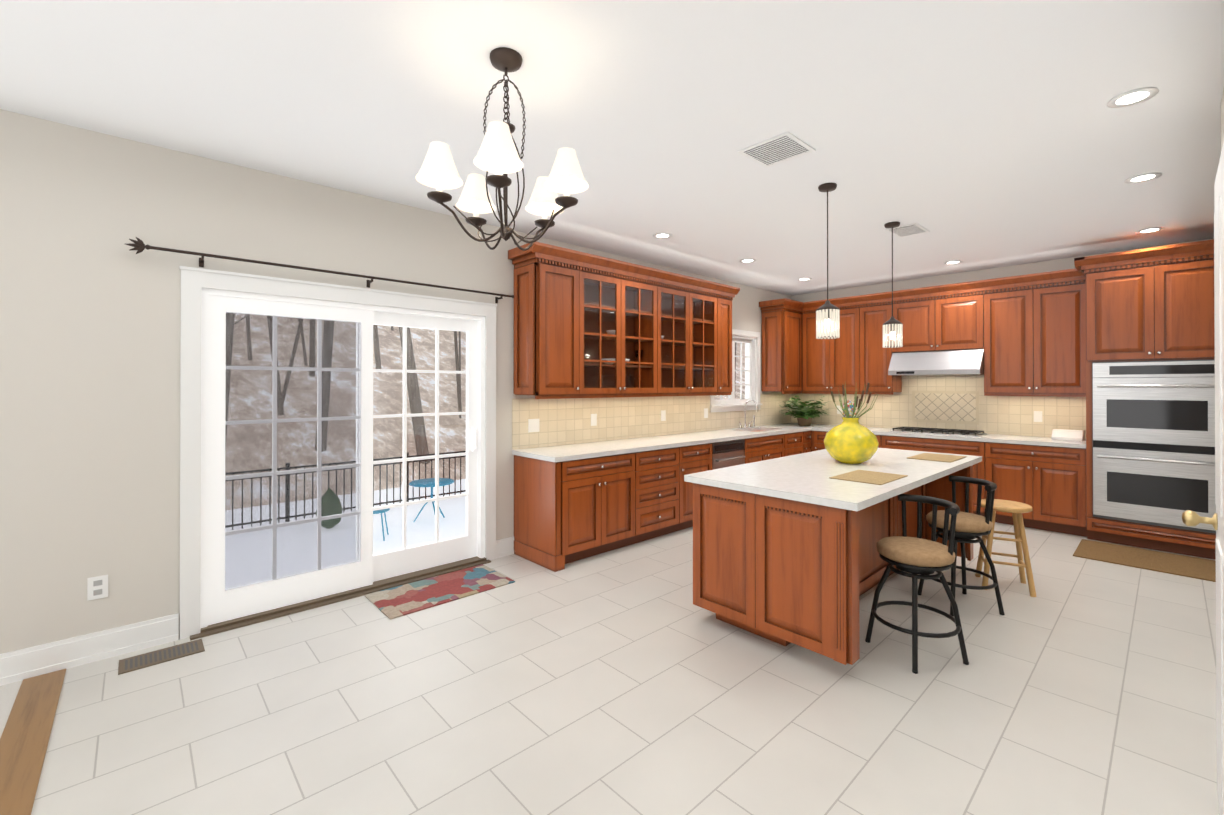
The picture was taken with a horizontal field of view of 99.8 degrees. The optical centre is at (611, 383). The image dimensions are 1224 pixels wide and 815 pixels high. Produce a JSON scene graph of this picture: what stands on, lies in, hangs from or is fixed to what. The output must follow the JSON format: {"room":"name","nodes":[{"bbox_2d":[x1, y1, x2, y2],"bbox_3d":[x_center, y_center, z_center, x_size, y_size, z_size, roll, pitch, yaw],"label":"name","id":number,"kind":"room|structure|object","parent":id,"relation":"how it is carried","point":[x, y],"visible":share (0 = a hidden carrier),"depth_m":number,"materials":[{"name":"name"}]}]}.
{"room":"kitchen","nodes":[
{"label":"kitchen","id":0,"kind":"room"},
{"bbox_2d":[0,669,65,814],"bbox_3d":[-2.424,1.504,-0.132,3.210,0.056,5.110,0,0,-43],"label":"floor","id":1,"kind":"structure","parent":0,"point":[28,707],"depth_m":2.18,"materials":[{"name":"brown wood"}]},
{"bbox_2d":[0,109,790,653],"bbox_3d":[-1.236,0.070,4.342,11.020,2.860,0.160,0,0,-43],"label":"wall","id":2,"kind":"structure","parent":0,"point":[90,319],"depth_m":2.87,"materials":[{"name":"white paint"}]},
{"bbox_2d":[0,613,178,685],"bbox_3d":[-3.807,1.415,1.836,3.470,0.150,0.022,0,0,-43],"label":"baseboard","id":3,"kind":"structure","parent":2,"relation":"attached to","point":[22,664],"depth_m":2.75,"materials":[{"name":"white wood"}]},
{"bbox_2d":[87,575,107,600],"bbox_3d":[-2.784,1.104,2.793,0.080,0.120,0.007,0,0,-43],"label":"outlet","id":4,"kind":"object","parent":2,"relation":"attached to","point":[97,587],"visible":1,"depth_m":2.79,"materials":[{"name":"white plastic"}]},
{"bbox_2d":[125,237,514,302],"bbox_3d":[-1.775,-0.751,3.669,2.461,0.108,0.100,0,0,-43],"label":"curtain rod","id":5,"kind":"object","parent":2,"relation":"attached to","point":[139,245],"visible":1,"depth_m":3.30,"materials":[{"name":"brown metal"}]},
{"bbox_2d":[179,266,496,640],"bbox_3d":[-1.802,0.406,3.766,2.092,2.183,0.235,0,0,-43],"label":"sliding door","id":6,"kind":"structure","parent":2,"relation":"attached to","point":[210,604],"depth_m":3.49,"materials":[{"name":"white"}]},
{"bbox_2d":[512,393,791,449],"bbox_3d":[0.934,0.366,6.232,4.944,0.453,0.008,0,0,-43],"label":"backsplash","id":7,"kind":"structure","parent":2,"relation":"attached to","point":[566,421],"depth_m":5.47,"materials":[{"name":"tile"}]},
{"bbox_2d":[528,419,538,432],"bbox_3d":[-0.712,0.382,4.701,0.120,0.120,0.005,0,0,-43],"label":"outlet","id":8,"kind":"object","parent":7,"relation":"attached to","point":[533,425],"depth_m":4.70,"materials":[{"name":"white plastic"}]},
{"bbox_2d":[591,414,596,425],"bbox_3d":[-0.183,0.364,5.190,0.075,0.120,0.005,0,0,-43],"label":"outlet","id":9,"kind":"object","parent":7,"relation":"attached to","point":[593,416],"depth_m":5.19,"materials":[{"name":"white plastic"}]},
{"bbox_2d":[661,410,665,420],"bbox_3d":[0.588,0.367,5.903,0.075,0.120,0.005,0,0,-43],"label":"outlet","id":10,"kind":"object","parent":7,"relation":"attached to","point":[663,412],"depth_m":5.90,"materials":[{"name":"white plastic"}]},
{"bbox_2d":[704,408,707,417],"bbox_3d":[1.175,0.369,6.446,0.075,0.120,0.005,0,0,-43],"label":"outlet","id":11,"kind":"object","parent":7,"relation":"attached to","point":[705,409],"depth_m":6.44,"materials":[{"name":"white plastic"}]},
{"bbox_2d":[710,329,761,411],"bbox_3d":[1.621,-0.179,6.953,1.170,1.090,0.205,0,0,-43],"label":"window","id":12,"kind":"structure","parent":2,"relation":"attached to","point":[750,340],"depth_m":7.14,"materials":[{"name":"white"}]},
{"bbox_2d":[760,307,803,390],"bbox_3d":[2.450,-0.465,7.350,0.523,1.155,0.425,0,0,-43],"label":"upper cabinet","id":13,"kind":"object","parent":2,"relation":"attached to","point":[782,327],"depth_m":7.22,"materials":[{"name":"brown wood"}]},
{"bbox_2d":[0,0,1223,295],"bbox_3d":[0.444,-1.417,2.530,11.020,0.100,5.110,0,0,-43],"label":"ceiling","id":14,"kind":"structure","parent":0,"point":[978,134],"depth_m":2.56,"materials":[{"name":"white paint"}]},
{"bbox_2d":[416,47,587,250],"bbox_3d":[-0.460,-0.975,2.182,0.684,0.786,0.659,0,0,-43],"label":"chandelier","id":15,"kind":"object","parent":14,"relation":"hanging from","point":[498,154],"visible":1,"depth_m":2.11,"materials":[{"name":"white fabric"}]},
{"bbox_2d":[653,233,671,238],"bbox_3d":[0.463,-1.354,4.719,0.174,0.004,0.174,0,0,38],"label":"recessed light","id":16,"kind":"object","parent":14,"relation":"in","point":[658,235],"depth_m":4.71,"materials":[{"name":"white"}]},
{"bbox_2d":[739,259,755,262],"bbox_3d":[1.491,-1.351,5.670,0.174,0.004,0.174,0,0,38],"label":"recessed light","id":17,"kind":"object","parent":14,"relation":"in","point":[743,260],"depth_m":5.66,"materials":[{"name":"white"}]},
{"bbox_2d":[737,131,815,167],"bbox_3d":[0.962,-1.359,3.016,0.320,0.012,0.320,0,0,-43],"label":"ceiling vent","id":18,"kind":"object","parent":14,"relation":"in","point":[780,148],"depth_m":2.99,"materials":[{"name":"white metal"}]},
{"bbox_2d":[798,278,811,280],"bbox_3d":[2.485,-1.346,6.657,0.174,0.004,0.174,0,0,38],"label":"recessed light","id":19,"kind":"object","parent":14,"relation":"in","point":[801,279],"depth_m":6.67,"materials":[{"name":"white"}]},
{"bbox_2d":[816,183,839,338],"bbox_3d":[1.485,-0.838,3.552,0.151,1.050,0.151,0,0,-43],"label":"pendant light","id":20,"kind":"object","parent":14,"relation":"hanging from","point":[828,319],"visible":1,"depth_m":3.52,"materials":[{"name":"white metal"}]},
{"bbox_2d":[882,221,902,347],"bbox_3d":[2.381,-0.834,4.380,0.151,1.050,0.151,0,0,-43],"label":"pendant light","id":21,"kind":"object","parent":14,"relation":"hanging from","point":[892,337],"visible":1,"depth_m":4.34,"materials":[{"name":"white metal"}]},
{"bbox_2d":[885,223,929,237],"bbox_3d":[2.615,-1.353,4.564,0.350,0.012,0.250,0,0,-43],"label":"ceiling vent","id":22,"kind":"object","parent":14,"relation":"in","point":[914,228],"depth_m":4.54,"materials":[{"name":"white metal"}]},
{"bbox_2d":[944,260,961,264],"bbox_3d":[3.801,-1.350,5.749,0.174,0.004,0.174,0,0,38],"label":"recessed light","id":23,"kind":"object","parent":14,"relation":"in","point":[957,261],"depth_m":5.75,"materials":[{"name":"white"}]},
{"bbox_2d":[1107,87,1158,107],"bbox_3d":[2.482,-1.364,2.460,0.174,0.004,0.174,0,0,38],"label":"recessed light","id":24,"kind":"object","parent":14,"relation":"in","point":[1132,97],"depth_m":2.46,"materials":[{"name":"white"}]},
{"bbox_2d":[1124,172,1161,183],"bbox_3d":[3.511,-1.360,3.411,0.174,0.004,0.174,0,0,38],"label":"recessed light","id":25,"kind":"object","parent":14,"relation":"in","point":[1148,176],"depth_m":3.40,"materials":[{"name":"white"}]},
{"bbox_2d":[1136,227,1163,233],"bbox_3d":[4.759,-1.355,4.564,0.174,0.004,0.174,0,0,20],"label":"recessed light","id":26,"kind":"object","parent":14,"relation":"in","point":[1149,230],"depth_m":4.56,"materials":[{"name":"white"}]},
{"bbox_2d":[31,522,1219,814],"bbox_3d":[1.622,1.522,3.608,7.810,0.050,5.110,0,0,-43],"label":"floor","id":27,"kind":"structure","parent":0,"point":[631,680],"depth_m":2.38,"materials":[{"name":"white tile"}]},
{"bbox_2d":[118,639,204,674],"bbox_3d":[-2.463,1.491,2.827,0.350,0.006,0.180,0,0,-43],"label":"floor vent","id":28,"kind":"object","parent":27,"relation":"in","point":[137,662],"visible":1,"depth_m":2.81,"materials":[{"name":"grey metal"}]},
{"bbox_2d":[364,564,514,619],"bbox_3d":[-1.238,1.493,3.763,0.920,0.008,0.500,0,0,-43],"label":"area rug","id":29,"kind":"object","parent":27,"relation":"on","point":[402,600],"visible":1,"depth_m":3.71,"materials":[{"name":"multicoloured fabric"}]},
{"bbox_2d":[514,451,635,571],"bbox_3d":[-0.327,1.064,4.642,0.902,0.875,0.624,0,0,-43],"label":"base cabinet","id":30,"kind":"object","parent":27,"relation":"on","point":[566,511],"depth_m":4.36,"materials":[{"name":"brown wood"}]},
{"bbox_2d":[512,423,831,462],"bbox_3d":[1.147,0.612,5.999,4.943,0.040,0.635,0,0,-43],"label":"countertop","id":31,"kind":"structure","parent":30,"relation":"on","point":[570,451],"depth_m":5.16,"materials":[{"name":"white stone"}]},
{"bbox_2d":[739,400,757,428],"bbox_3d":[1.868,0.404,6.887,0.403,0.380,0.216,0,0,-43],"label":"faucet","id":32,"kind":"object","parent":31,"relation":"on","point":[745,426],"visible":1,"depth_m":6.91,"materials":[{"name":"silver metal"}]},
{"bbox_2d":[756,427,763,430],"bbox_3d":[1.907,0.728,6.714,0.716,0.210,0.396,0,0,-43],"label":"sink","id":33,"kind":"object","parent":31,"relation":"in","point":[757,428],"depth_m":7.05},
{"bbox_2d":[780,396,830,425],"bbox_3d":[2.744,0.386,7.342,0.736,0.420,0.732,0,0,-43],"label":"potted plant","id":34,"kind":"object","parent":31,"relation":"on","point":[801,412],"visible":1,"depth_m":7.24,"materials":[{"name":"green plant"}]},
{"bbox_2d":[636,447,683,542],"bbox_3d":[0.231,1.066,5.158,0.744,0.875,0.624,0,0,-43],"label":"base cabinet","id":35,"kind":"object","parent":27,"relation":"on","point":[659,470],"depth_m":4.95,"materials":[{"name":"brown wood"}]},
{"bbox_2d":[684,443,715,528],"bbox_3d":[0.661,1.068,5.556,0.550,0.875,0.624,0,0,-43],"label":"base cabinet","id":36,"kind":"object","parent":27,"relation":"on","point":[698,457],"depth_m":5.31,"materials":[{"name":"brown wood"}]},
{"bbox_2d":[716,439,747,468],"bbox_3d":[1.091,1.069,5.953,0.744,0.875,0.624,0,0,-43],"label":"dishwasher","id":37,"kind":"object","parent":27,"relation":"on","point":[729,452],"depth_m":5.74,"materials":[{"name":"black metal"}]},
{"bbox_2d":[748,431,787,462],"bbox_3d":[1.649,1.071,6.468,0.900,0.875,0.624,0,0,-43],"label":"base cabinet","id":38,"kind":"object","parent":27,"relation":"on","point":[760,447],"depth_m":6.27,"materials":[{"name":"brown wood"}]},
{"bbox_2d":[788,431,803,455],"bbox_3d":[2.163,1.073,6.944,0.624,0.875,0.624,0,0,-43],"label":"base cabinet","id":39,"kind":"object","parent":27,"relation":"on","point":[795,438],"depth_m":6.74,"materials":[{"name":"brown wood"}]},
{"bbox_2d":[804,431,811,452],"bbox_3d":[2.467,1.074,7.201,0.296,0.875,0.658,0,0,-43],"label":"base cabinet","id":40,"kind":"object","parent":27,"relation":"on","point":[807,434],"depth_m":6.98,"materials":[{"name":"brown wood"}]},
{"bbox_2d":[812,431,827,450],"bbox_3d":[3.137,1.074,7.026,0.624,0.875,0.622,0,0,-43],"label":"base cabinet","id":41,"kind":"object","parent":27,"relation":"on","point":[818,437],"depth_m":6.96,"materials":[{"name":"brown wood"}]},
{"bbox_2d":[693,464,973,664],"bbox_3d":[1.705,1.060,3.726,2.386,0.876,1.013,0,0,-43],"label":"kitchen island","id":42,"kind":"object","parent":27,"relation":"on","point":[785,552],"depth_m":2.90,"materials":[{"name":"brown wood"}]},
{"bbox_2d":[684,448,981,511],"bbox_3d":[1.718,0.602,3.714,2.440,0.040,1.070,0,0,-43],"label":"island countertop","id":43,"kind":"structure","parent":42,"relation":"on","point":[804,477],"depth_m":3.22,"materials":[{"name":"white stone"}]},
{"bbox_2d":[824,383,878,463],"bbox_3d":[1.756,0.284,3.790,0.382,0.596,0.381,0,0,-43],"label":"vase","id":44,"kind":"object","parent":43,"relation":"on","point":[849,440],"visible":1,"depth_m":3.69,"materials":[{"name":"yellow ceramic"}]},
{"bbox_2d":[829,470,907,484],"bbox_3d":[1.592,0.577,3.195,0.440,0.004,0.300,0,0,-43],"label":"placemat","id":45,"kind":"object","parent":43,"relation":"on","point":[872,477],"depth_m":3.16,"materials":[{"name":"beige fabric"}]},
{"bbox_2d":[907,453,966,461],"bbox_3d":[2.560,0.581,4.063,0.440,0.004,0.300,0,0,-43],"label":"placemat","id":46,"kind":"object","parent":43,"relation":"on","point":[924,456],"depth_m":4.04,"materials":[{"name":"beige fabric"}]},
{"bbox_2d":[865,494,968,673],"bbox_3d":[1.685,1.074,2.871,0.476,0.841,0.476,0,0,-43],"label":"bar stool","id":47,"kind":"object","parent":27,"relation":"on","point":[915,556],"visible":0.98,"depth_m":2.79,"materials":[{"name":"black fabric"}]},
{"bbox_2d":[876,435,975,513],"bbox_3d":[3.910,1.070,6.189,0.624,0.875,1.184,0,0,-43],"label":"base cabinet","id":48,"kind":"object","parent":27,"relation":"on","point":[925,443],"depth_m":5.96,"materials":[{"name":"brown wood"}]},
{"bbox_2d":[918,476,1004,615],"bbox_3d":[2.354,1.076,3.503,0.496,0.841,0.496,0,0,-43],"label":"bar stool","id":49,"kind":"object","parent":27,"relation":"on","point":[970,526],"visible":0.85,"depth_m":3.40,"materials":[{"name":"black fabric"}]},
{"bbox_2d":[975,499,1036,596],"bbox_3d":[2.904,1.195,3.820,0.330,0.613,0.330,0,0,30],"label":"stool","id":50,"kind":"object","parent":27,"relation":"on","point":[1016,509],"visible":0.85,"depth_m":3.76,"materials":[{"name":"brown wood"}]},
{"bbox_2d":[976,439,1083,535],"bbox_3d":[4.525,1.068,5.524,0.624,0.875,0.876,0,0,-43],"label":"base cabinet","id":51,"kind":"object","parent":27,"relation":"on","point":[1048,478],"depth_m":5.26,"materials":[{"name":"brown wood"}]},
{"bbox_2d":[812,425,1083,446],"bbox_3d":[3.882,0.613,6.213,0.635,0.040,2.758,0,0,-43],"label":"countertop","id":52,"kind":"structure","parent":51,"relation":"on","point":[877,431],"depth_m":5.65,"materials":[{"name":"white stone"}]},
{"bbox_2d":[843,400,855,416],"bbox_3d":[3.236,0.410,7.030,0.170,0.370,0.170,0,0,-43],"label":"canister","id":53,"kind":"object","parent":52,"relation":"on","point":[849,405],"visible":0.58,"depth_m":6.96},
{"bbox_2d":[890,426,986,436],"bbox_3d":[3.907,0.570,6.200,0.440,0.042,0.910,0,0,-43],"label":"cooktop","id":54,"kind":"object","parent":52,"relation":"in","point":[960,432],"visible":1,"depth_m":6.09,"materials":[{"name":"metal"}]},
{"bbox_2d":[1052,429,1084,440],"bbox_3d":[4.785,0.538,5.412,0.200,0.100,0.240,0,0,-43],"label":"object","id":55,"kind":"object","parent":52,"relation":"on","point":[1069,435],"visible":1,"depth_m":5.36,"materials":[{"name":"white"}]},
{"bbox_2d":[1073,539,1215,581],"bbox_3d":[4.557,1.494,4.394,0.688,0.012,0.880,0,0,-43],"label":"area rug","id":56,"kind":"object","parent":27,"relation":"on","point":[1181,565],"visible":1,"depth_m":4.37,"materials":[{"name":"brown fabric"}]},
{"bbox_2d":[1084,251,1215,559],"bbox_3d":[5.096,0.205,4.836,0.723,2.595,0.910,0,0,-43],"label":"tall cabinet","id":57,"kind":"object","parent":27,"relation":"on","point":[1123,343],"depth_m":4.62,"materials":[{"name":"brown wood"}]},
{"bbox_2d":[791,238,1213,436],"bbox_3d":[4.431,0.078,6.210,0.160,2.860,5.110,0,0,-43],"label":"wall","id":58,"kind":"structure","parent":0,"point":[1037,267],"depth_m":6.35,"materials":[{"name":"white paint"}]},
{"bbox_2d":[804,303,863,393],"bbox_3d":[3.129,-0.466,7.208,0.397,1.155,0.888,0,0,-43],"label":"upper cabinet","id":59,"kind":"object","parent":58,"relation":"attached to","point":[829,364],"depth_m":7.03,"materials":[{"name":"brown wood"}]},
{"bbox_2d":[864,299,907,394],"bbox_3d":[3.539,-0.467,6.796,0.354,1.155,0.520,0,0,-43],"label":"upper cabinet","id":60,"kind":"object","parent":58,"relation":"attached to","point":[880,383],"depth_m":6.68,"materials":[{"name":"brown wood"}]},
{"bbox_2d":[884,287,983,374],"bbox_3d":[3.946,-0.577,6.248,0.500,0.940,0.960,0,0,-43],"label":"upper cabinet","id":61,"kind":"object","parent":58,"relation":"attached to","point":[943,331],"depth_m":6.13,"materials":[{"name":"brown wood"}]},
{"bbox_2d":[888,349,983,375],"bbox_3d":[3.946,-0.249,6.246,0.502,0.284,0.952,0,0,-43],"label":"range hood","id":62,"kind":"object","parent":61,"relation":"in","point":[906,362],"depth_m":6.10,"materials":[{"name":"silver metal"}]},
{"bbox_2d":[792,375,1085,438],"bbox_3d":[3.907,0.246,6.647,0.014,0.696,3.360,0,0,-43],"label":"backsplash","id":63,"kind":"structure","parent":58,"relation":"attached to","point":[962,402],"depth_m":6.30,"materials":[{"name":"tile"}]},
{"bbox_2d":[837,405,841,413],"bbox_3d":[3.248,0.373,7.355,0.005,0.120,0.075,0,0,-43],"label":"outlet","id":64,"kind":"object","parent":63,"relation":"attached to","point":[839,407],"depth_m":7.36,"materials":[{"name":"white plastic"}]},
{"bbox_2d":[1034,411,1041,421],"bbox_3d":[4.741,0.366,5.739,0.005,0.120,0.075,0,0,-43],"label":"outlet","id":65,"kind":"object","parent":63,"relation":"attached to","point":[1037,414],"depth_m":5.74,"materials":[{"name":"white plastic"}]},
{"bbox_2d":[984,279,1083,394],"bbox_3d":[4.603,-0.472,5.645,0.354,1.155,0.939,0,0,-43],"label":"upper cabinet","id":66,"kind":"object","parent":58,"relation":"attached to","point":[1034,332],"depth_m":5.49,"materials":[{"name":"brown wood"}]},
{"bbox_2d":[1221,88,1223,150],"bbox_3d":[0.325,0.052,-0.043,7.360,2.860,0.160,0,0,-43],"label":"wall","id":67,"kind":"structure","parent":0,"point":[1222,120],"depth_m":2.29,"materials":[{"name":"white paint"}]},
{"bbox_2d":[1182,142,1223,814],"bbox_3d":[1.863,0.373,1.598,0.874,2.208,0.124,0,0,-43],"label":"door","id":68,"kind":"structure","parent":67,"relation":"in","point":[1194,518],"depth_m":1.66,"materials":[{"name":"white"}]},
{"label":"outside","id":69,"kind":"structure","parent":0,"visible":0},
{"bbox_2d":[225,313,744,587],"bbox_3d":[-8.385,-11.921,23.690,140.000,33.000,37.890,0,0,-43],"label":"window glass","id":70,"kind":"object","parent":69,"point":[417,479],"depth_m":12.91,"materials":[{"name":"white"}]}
]}

